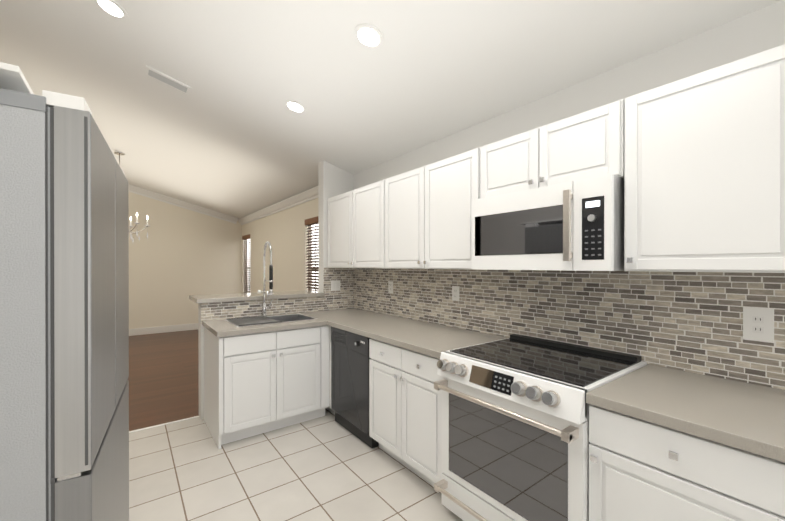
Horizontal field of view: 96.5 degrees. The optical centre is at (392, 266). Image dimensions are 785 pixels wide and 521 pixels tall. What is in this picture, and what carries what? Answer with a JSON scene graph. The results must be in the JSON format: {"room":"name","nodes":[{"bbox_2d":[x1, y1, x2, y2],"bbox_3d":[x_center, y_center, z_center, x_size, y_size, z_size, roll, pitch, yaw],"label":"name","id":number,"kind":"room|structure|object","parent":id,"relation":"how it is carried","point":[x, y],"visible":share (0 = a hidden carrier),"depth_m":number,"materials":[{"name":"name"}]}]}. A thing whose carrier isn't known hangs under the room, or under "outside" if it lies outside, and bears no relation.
{"room":"kitchen","nodes":[
{"label":"kitchen","id":0,"kind":"room"},
{"bbox_2d":[128,329,198,430],"bbox_3d":[-2.317,1.420,2.780,4.910,0.060,10.500,0,0,-37],"label":"floor","id":1,"kind":"structure","parent":0,"point":[163,378],"depth_m":4.34,"materials":[{"name":"brown wood"}]},
{"bbox_2d":[128,192,241,328],"bbox_3d":[-5.430,-0.495,6.910,4.600,3.750,0.150,0,0,-37],"label":"wall","id":2,"kind":"structure","parent":0,"point":[178,256],"depth_m":7.44,"materials":[{"name":"beige paint"}]},
{"bbox_2d":[129,323,197,335],"bbox_3d":[-5.382,1.310,6.843,4.530,0.140,0.020,0,0,-37],"label":"baseboard","id":3,"kind":"structure","parent":2,"relation":"attached to","point":[158,329],"depth_m":7.27,"materials":[{"name":"white"}]},
{"bbox_2d":[128,184,237,223],"bbox_3d":[-5.410,-1.614,6.774,4.530,1.249,0.085,0,0,-37],"label":"crown molding","id":4,"kind":"structure","parent":2,"relation":"attached to","point":[131,188],"depth_m":7.45,"materials":[{"name":"white"}]},
{"bbox_2d":[257,241,272,315],"bbox_3d":[-1.205,0.122,3.378,0.150,0.732,0.226,0,0,-37],"label":"faucet","id":5,"kind":"object","parent":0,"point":[270,292],"visible":1,"depth_m":3.37,"materials":[{"name":"silver metal"}]},
{"bbox_2d":[198,160,352,419],"bbox_3d":[-1.135,-0.487,3.695,1.594,3.750,0.130,0,0,-37],"label":"wall","id":6,"kind":"structure","parent":0,"point":[333,180],"depth_m":3.92,"materials":[{"name":"white paint"}]},
{"bbox_2d":[129,416,198,432],"bbox_3d":[-2.425,1.387,2.768,1.584,0.007,0.024,0,0,-37],"label":"trim","id":7,"kind":"structure","parent":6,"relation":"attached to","point":[163,424],"depth_m":3.07,"materials":[{"name":"white wood"}]},
{"bbox_2d":[189,290,324,302],"bbox_3d":[-1.240,0.307,3.803,1.624,0.040,0.495,0,0,-37],"label":"bar ledge","id":8,"kind":"object","parent":6,"relation":"on","point":[211,298],"visible":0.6,"depth_m":3.50,"materials":[{"name":"stone"}]},
{"bbox_2d":[201,296,323,323],"bbox_3d":[-1.246,0.424,3.526,1.210,0.188,0.008,0,0,-37],"label":"backsplash","id":9,"kind":"structure","parent":6,"relation":"attached to","point":[227,310],"depth_m":3.45,"materials":[{"name":"tile"}]},
{"bbox_2d":[324,268,352,310],"bbox_3d":[-0.613,0.264,4.001,0.374,0.506,0.008,0,0,-37],"label":"backsplash","id":10,"kind":"structure","parent":6,"relation":"attached to","point":[342,298],"depth_m":4.00,"materials":[{"name":"tile"}]},
{"bbox_2d":[331,280,339,290],"bbox_3d":[-0.642,0.215,3.970,0.118,0.118,0.006,0,0,-37],"label":"outlet","id":11,"kind":"object","parent":10,"relation":"attached to","point":[335,285],"visible":1,"depth_m":3.97,"materials":[{"name":"white plastic"}]},
{"bbox_2d":[129,409,462,520],"bbox_3d":[-0.144,1.424,1.070,3.490,0.060,5.455,0,0,-37],"label":"floor","id":12,"kind":"structure","parent":0,"point":[327,467],"depth_m":2.29,"materials":[{"name":"white tile"}]},
{"bbox_2d":[0,88,128,520],"bbox_3d":[-1.382,0.474,1.105,0.804,1.840,0.914,0,0,-32],"label":"refrigerator","id":13,"kind":"object","parent":12,"relation":"on","point":[64,333],"visible":1,"depth_m":0.90,"materials":[{"name":"grey metal"}]},
{"bbox_2d":[204,325,328,448],"bbox_3d":[-1.135,0.960,3.178,0.918,0.859,0.695,0,0,-37],"label":"base cabinet","id":14,"kind":"object","parent":12,"relation":"on","point":[258,383],"visible":0.94,"depth_m":2.89,"materials":[{"name":"white wood"}]},
{"bbox_2d":[202,319,241,335],"bbox_3d":[-1.455,0.509,2.969,0.188,0.040,0.390,0,0,-37],"label":"countertop","id":15,"kind":"structure","parent":14,"relation":"on","point":[217,327],"depth_m":2.82,"materials":[{"name":"stone"}]},
{"bbox_2d":[226,314,316,326],"bbox_3d":[-1.113,0.584,3.232,0.708,0.215,0.438,0,0,-37],"label":"sink","id":16,"kind":"object","parent":15,"relation":"in","point":[249,321],"visible":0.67,"depth_m":3.29,"materials":[{"name":"metal"}]},
{"bbox_2d":[325,326,334,414],"bbox_3d":[-0.496,0.958,3.633,0.646,0.860,0.735,0,0,-37],"label":"base cabinet","id":17,"kind":"object","parent":12,"relation":"on","point":[328,408],"depth_m":3.20,"materials":[{"name":"white wood"}]},
{"bbox_2d":[294,308,507,358],"bbox_3d":[-0.101,0.509,3.044,0.703,0.040,2.135,0,0,-37],"label":"countertop","id":18,"kind":"structure","parent":17,"relation":"on","point":[430,339],"depth_m":2.69,"materials":[{"name":"stone"}]},
{"bbox_2d":[331,326,378,447],"bbox_3d":[-0.130,0.960,3.061,0.635,0.851,0.609,0,0,-37],"label":"dishwasher","id":19,"kind":"object","parent":12,"relation":"on","point":[350,358],"visible":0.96,"depth_m":2.85,"materials":[{"name":"black plastic"}]},
{"bbox_2d":[369,339,442,486],"bbox_3d":[0.325,0.961,2.524,0.665,0.860,0.787,0,0,-37],"label":"base cabinet","id":20,"kind":"object","parent":12,"relation":"on","point":[405,407],"depth_m":2.29,"materials":[{"name":"white wood"}]},
{"bbox_2d":[434,334,646,520],"bbox_3d":[0.753,0.924,1.861,0.756,0.936,0.779,0,0,-37],"label":"range","id":21,"kind":"object","parent":12,"relation":"on","point":[515,428],"visible":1,"depth_m":1.66,"materials":[{"name":"white metal"}]},
{"bbox_2d":[589,404,768,520],"bbox_3d":[1.218,0.964,1.336,0.665,0.860,0.610,0,0,-37],"label":"base cabinet","id":22,"kind":"object","parent":12,"relation":"on","point":[641,470],"depth_m":1.18,"materials":[{"name":"white wood"}]},
{"bbox_2d":[586,364,784,462],"bbox_3d":[1.408,0.514,1.061,0.674,0.040,1.279,0,0,-37],"label":"countertop","id":23,"kind":"structure","parent":22,"relation":"on","point":[748,417],"depth_m":1.25,"materials":[{"name":"stone"}]},
{"bbox_2d":[769,458,784,520],"bbox_3d":[1.570,0.965,0.867,0.665,0.860,0.772,0,0,-37],"label":"base cabinet","id":24,"kind":"object","parent":12,"relation":"on","point":[776,468],"depth_m":0.98,"materials":[{"name":"white wood"}]},
{"bbox_2d":[0,0,780,218],"bbox_3d":[-2.272,-1.714,2.713,4.910,1.348,10.650,0,0,-37],"label":"ceiling","id":25,"kind":"structure","parent":0,"point":[231,134],"depth_m":2.47,"materials":[{"name":"white paint"}]},
{"bbox_2d":[93,0,127,19],"bbox_3d":[-1.766,-1.630,2.199,0.175,0.059,0.176,0,0,-37],"label":"recessed light","id":26,"kind":"object","parent":25,"relation":"in","point":[113,8],"visible":0.94,"depth_m":2.20,"materials":[{"name":"white"}]},
{"bbox_2d":[114,151,124,165],"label":"chandelier","id":27,"kind":"object","parent":25,"relation":"hanging from","point":[119,153],"depth_m":4.99,"materials":[{"name":"silver metal"}]},
{"bbox_2d":[129,213,149,241],"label":"chandelier","id":28,"kind":"object","parent":25,"relation":"hanging from","point":[136,222],"depth_m":5.17,"materials":[{"name":"silver metal"}]},
{"bbox_2d":[145,65,190,94],"bbox_3d":[-1.857,-1.538,2.903,0.313,0.091,0.155,0,0,-37],"label":"ceiling vent","id":29,"kind":"object","parent":25,"relation":"in","point":[167,80],"visible":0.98,"depth_m":2.89,"materials":[{"name":"white"}]},
{"bbox_2d":[285,100,305,113],"bbox_3d":[-0.805,-1.333,2.913,0.175,0.059,0.176,0,0,-37],"label":"recessed light","id":30,"kind":"object","parent":25,"relation":"in","point":[296,106],"visible":0.94,"depth_m":2.90,"materials":[{"name":"white"}]},
{"bbox_2d":[354,23,383,48],"bbox_3d":[-0.135,-1.330,2.021,0.175,0.059,0.176,0,0,-37],"label":"recessed light","id":31,"kind":"object","parent":25,"relation":"in","point":[368,36],"visible":1,"depth_m":2.01,"materials":[{"name":"white"}]},
{"bbox_2d":[242,0,784,389],"bbox_3d":[-0.377,-0.488,4.139,0.170,3.750,10.650,0,0,-37],"label":"wall","id":32,"kind":"structure","parent":0,"point":[689,321],"depth_m":1.97,"materials":[{"name":"tile"}]},
{"bbox_2d":[246,239,249,290],"bbox_3d":[-3.258,0.035,7.924,0.130,1.494,0.700,0,0,-37],"label":"window","id":33,"kind":"structure","parent":32,"relation":"in","point":[247,260],"depth_m":8.19,"materials":[{"name":"white"}]},
{"bbox_2d":[242,234,249,292],"bbox_3d":[-3.276,0.023,7.910,0.056,1.465,0.654,0,0,-37],"label":"window blind","id":34,"kind":"object","parent":33,"relation":"attached to","point":[247,267],"visible":0.6,"depth_m":7.96,"materials":[{"name":"brown wood"}]},
{"bbox_2d":[238,186,317,224],"bbox_3d":[-2.083,-1.036,6.197,0.095,0.148,5.007,0,0,-37],"label":"crown molding","id":35,"kind":"structure","parent":32,"relation":"attached to","point":[303,197],"depth_m":5.84,"materials":[{"name":"white wood"}]},
{"bbox_2d":[310,224,317,289],"bbox_3d":[-1.071,0.042,5.014,0.130,1.494,0.740,0,0,-37],"label":"window","id":36,"kind":"structure","parent":32,"relation":"in","point":[313,251],"depth_m":5.26,"materials":[{"name":"white"}]},
{"bbox_2d":[305,216,317,289],"bbox_3d":[-1.089,0.030,5.000,0.056,1.465,0.694,0,0,-37],"label":"window blind","id":37,"kind":"object","parent":36,"relation":"attached to","point":[311,221],"visible":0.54,"depth_m":5.11,"materials":[{"name":"brown wood"}]},
{"bbox_2d":[328,181,379,268],"bbox_3d":[-0.248,-0.373,3.549,0.346,0.778,1.162,0,0,-37],"label":"upper cabinet","id":38,"kind":"object","parent":32,"relation":"attached to","point":[354,215],"depth_m":3.42,"materials":[{"name":"white wood"}]},
{"bbox_2d":[388,281,392,292],"bbox_3d":[-0.018,0.206,3.517,0.007,0.118,0.074,0,0,-37],"label":"electrical outlet","id":39,"kind":"object","parent":32,"relation":"attached to","point":[390,286],"visible":1,"depth_m":3.52,"materials":[{"name":"white plastic"}]},
{"bbox_2d":[380,147,479,269],"bbox_3d":[0.358,-0.371,2.743,0.346,0.778,1.082,0,0,-37],"label":"upper cabinet","id":40,"kind":"object","parent":32,"relation":"attached to","point":[426,211],"depth_m":2.56,"materials":[{"name":"white wood"}]},
{"bbox_2d":[452,286,458,300],"bbox_3d":[0.508,0.216,2.817,0.007,0.118,0.074,0,0,-37],"label":"electrical outlet","id":41,"kind":"object","parent":32,"relation":"attached to","point":[455,293],"visible":1,"depth_m":2.81,"materials":[{"name":"white plastic"}]},
{"bbox_2d":[480,99,623,198],"bbox_3d":[0.924,-0.583,1.989,0.346,0.350,0.795,0,0,-37],"label":"upper cabinet","id":42,"kind":"object","parent":32,"relation":"attached to","point":[588,144],"depth_m":1.80,"materials":[{"name":"white wood"}]},
{"bbox_2d":[472,174,623,270],"bbox_3d":[0.874,-0.194,1.952,0.471,0.423,0.776,0,0,-37],"label":"microwave","id":43,"kind":"object","parent":42,"relation":"attached to","point":[577,225],"visible":1,"depth_m":1.73,"materials":[{"name":"metal"}]},
{"bbox_2d":[624,46,779,272],"bbox_3d":[1.347,-0.368,1.427,0.346,0.778,0.605,0,0,-37],"label":"upper cabinet","id":44,"kind":"object","parent":32,"relation":"attached to","point":[696,162],"depth_m":1.34,"materials":[{"name":"white wood"}]},
{"bbox_2d":[743,307,773,342],"bbox_3d":[1.526,0.241,1.462,0.007,0.140,0.090,0,0,-37],"label":"electrical outlet","id":45,"kind":"object","parent":32,"relation":"attached to","point":[758,324],"visible":1,"depth_m":1.46,"materials":[{"name":"white plastic"}]},
{"bbox_2d":[780,44,784,272],"bbox_3d":[1.652,-0.367,1.021,0.346,0.778,0.644,0,0,-37],"label":"upper cabinet","id":46,"kind":"object","parent":32,"relation":"attached to","point":[782,48],"depth_m":1.19,"materials":[{"name":"white wood"}]},
{"bbox_3d":[-1.490,-0.478,0.076,0.150,3.750,5.490,0,0,-37],"label":"wall","id":47,"kind":"structure","parent":0,"visible":0},
{"bbox_2d":[0,62,33,93],"bbox_3d":[-1.580,-0.482,1.034,0.853,0.016,1.090,0,0,-37],"label":"panel","id":48,"kind":"object","parent":47,"relation":"attached to","point":[12,77],"visible":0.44,"depth_m":0.89,"materials":[{"name":"white wood"}]}
]}

